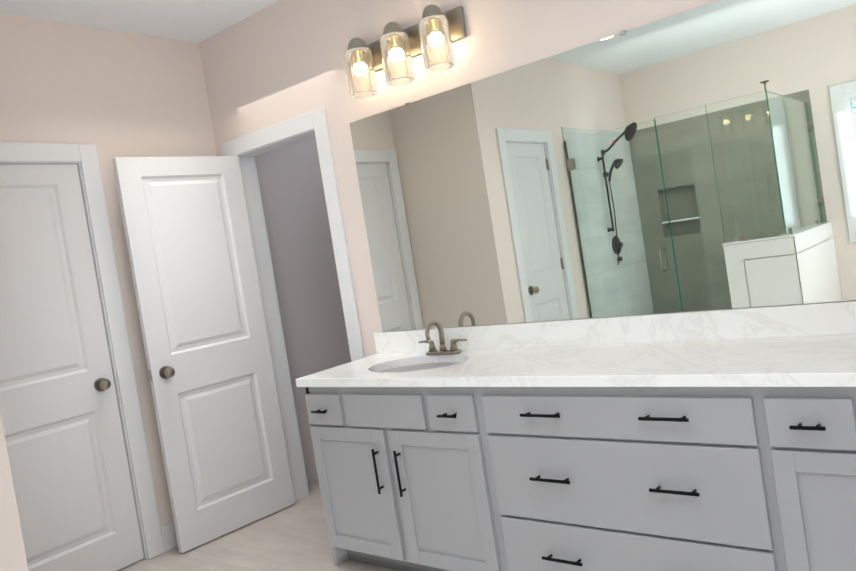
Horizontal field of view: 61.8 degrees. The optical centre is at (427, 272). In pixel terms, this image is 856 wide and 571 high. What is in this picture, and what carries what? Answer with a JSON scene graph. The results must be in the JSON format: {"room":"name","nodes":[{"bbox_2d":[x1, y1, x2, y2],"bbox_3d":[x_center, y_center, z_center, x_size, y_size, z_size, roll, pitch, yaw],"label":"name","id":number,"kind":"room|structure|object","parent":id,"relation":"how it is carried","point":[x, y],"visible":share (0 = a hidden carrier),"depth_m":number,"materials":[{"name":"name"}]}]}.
{"room":"bathroom","nodes":[
{"label":"bathroom","id":0,"kind":"room"},
{"bbox_2d":[0,412,27,570],"bbox_3d":[-2.443,0.296,1.474,0.120,2.750,2.728,-7,2,39],"label":"wall","id":1,"kind":"structure","parent":0,"point":[12,554],"depth_m":2.50,"materials":[{"name":"paint"}]},
{"bbox_2d":[0,0,278,42],"bbox_3d":[-0.514,-1.413,1.018,7.400,0.060,7.200,-7,2,39],"label":"ceiling","id":2,"kind":"structure","parent":0,"point":[196,21],"depth_m":3.67,"materials":[{"name":"paint"}]},
{"bbox_2d":[0,14,350,525],"bbox_3d":[-1.322,0.038,4.118,0.120,2.750,3.026,-7,2,39],"label":"wall","id":3,"kind":"structure","parent":0,"point":[111,94],"depth_m":3.90,"materials":[{"name":"paint"}]},
{"bbox_2d":[0,164,143,570],"bbox_3d":[-1.838,0.499,3.365,0.174,2.030,0.707,-7,2,39],"label":"back door","id":4,"kind":"structure","parent":3,"relation":"in","point":[66,449],"depth_m":3.43,"materials":[{"name":"white wood"}]},
{"bbox_2d":[0,142,164,559],"bbox_3d":[-1.859,0.457,3.381,0.139,2.135,0.893,-7,2,39],"label":"door frame","id":5,"kind":"structure","parent":3,"relation":"attached to","point":[84,157],"depth_m":3.64,"materials":[{"name":"white wood"}]},
{"bbox_2d":[161,520,177,551],"bbox_3d":[-1.156,1.340,4.006,0.016,0.135,0.730,-7,2,39],"label":"baseboard","id":6,"kind":"structure","parent":3,"relation":"attached to","point":[168,531],"depth_m":3.73,"materials":[{"name":"white wood"}]},
{"bbox_2d":[117,478,397,570],"bbox_3d":[-0.081,1.362,1.105,7.400,0.060,7.200,-7,2,39],"label":"floor","id":7,"kind":"structure","parent":0,"point":[293,537],"depth_m":3.58,"materials":[{"name":"tile"}]},
{"bbox_2d":[296,381,855,570],"bbox_3d":[0.754,0.739,2.493,2.844,0.828,0.566,-7,2,39],"label":"bathroom vanity","id":8,"kind":"object","parent":7,"relation":"on","point":[718,440],"depth_m":2.34,"materials":[{"name":"grey wood"}]},
{"bbox_2d":[296,333,855,384],"bbox_3d":[0.689,0.311,2.485,2.864,0.037,0.555,-7,2,39],"label":"countertop","id":9,"kind":"structure","parent":8,"relation":"on","point":[832,357],"depth_m":2.41,"materials":[{"name":"white stone"}]},
{"bbox_2d":[372,357,463,372],"bbox_3d":[-0.029,0.494,3.086,0.499,0.164,0.377,-7,2,39],"label":"sink","id":10,"kind":"object","parent":9,"relation":"in","point":[399,364],"depth_m":3.24,"materials":[{"name":"white ceramic"}]},
{"bbox_2d":[416,320,467,356],"bbox_3d":[0.035,0.291,3.198,0.275,0.161,0.131,-7,2,39],"label":"faucet","id":11,"kind":"object","parent":9,"relation":"on","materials":[{"name":"silver metal"}]},
{"bbox_2d":[199,0,855,356],"bbox_3d":[0.411,-0.199,3.065,4.165,2.750,0.120,-7,2,39],"label":"wall","id":12,"kind":"structure","parent":0,"point":[279,61],"depth_m":3.56,"materials":[{"name":"paint"}]},
{"bbox_2d":[113,156,294,552],"bbox_3d":[-1.195,0.382,3.897,0.173,2.030,0.717,-7,2,39],"label":"room door","id":13,"kind":"structure","parent":12,"relation":"in","point":[187,229],"depth_m":3.84,"materials":[{"name":"white wood"}]},
{"bbox_2d":[221,107,364,501],"bbox_3d":[-0.654,0.250,3.984,0.875,2.135,0.156,-7,2,39],"label":"door frame","id":14,"kind":"structure","parent":12,"relation":"attached to","point":[247,149],"depth_m":4.11,"materials":[{"name":"white wood"}]},
{"bbox_2d":[344,4,466,97],"bbox_3d":[-0.132,-0.983,3.189,0.640,0.265,0.166,-7,2,39],"label":"sconce","id":15,"kind":"object","parent":12,"relation":"attached to","point":[433,34],"visible":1,"depth_m":3.12,"materials":[{"name":"clear glass"}]},
{"bbox_2d":[349,0,855,331],"bbox_3d":[0.768,-0.367,2.669,2.792,1.052,0.009,-7,2,39],"label":"vanity mirror","id":16,"kind":"object","parent":12,"relation":"attached to","point":[701,158],"visible":1,"depth_m":2.67,"materials":[{"name":"silver mirror"}]},
{"bbox_2d":[374,301,855,352],"bbox_3d":[0.844,0.209,2.691,2.864,0.105,0.020,-7,2,39],"label":"backsplash","id":17,"kind":"structure","parent":12,"relation":"attached to","point":[815,319],"depth_m":2.67,"materials":[{"name":"white stone"}]}
]}

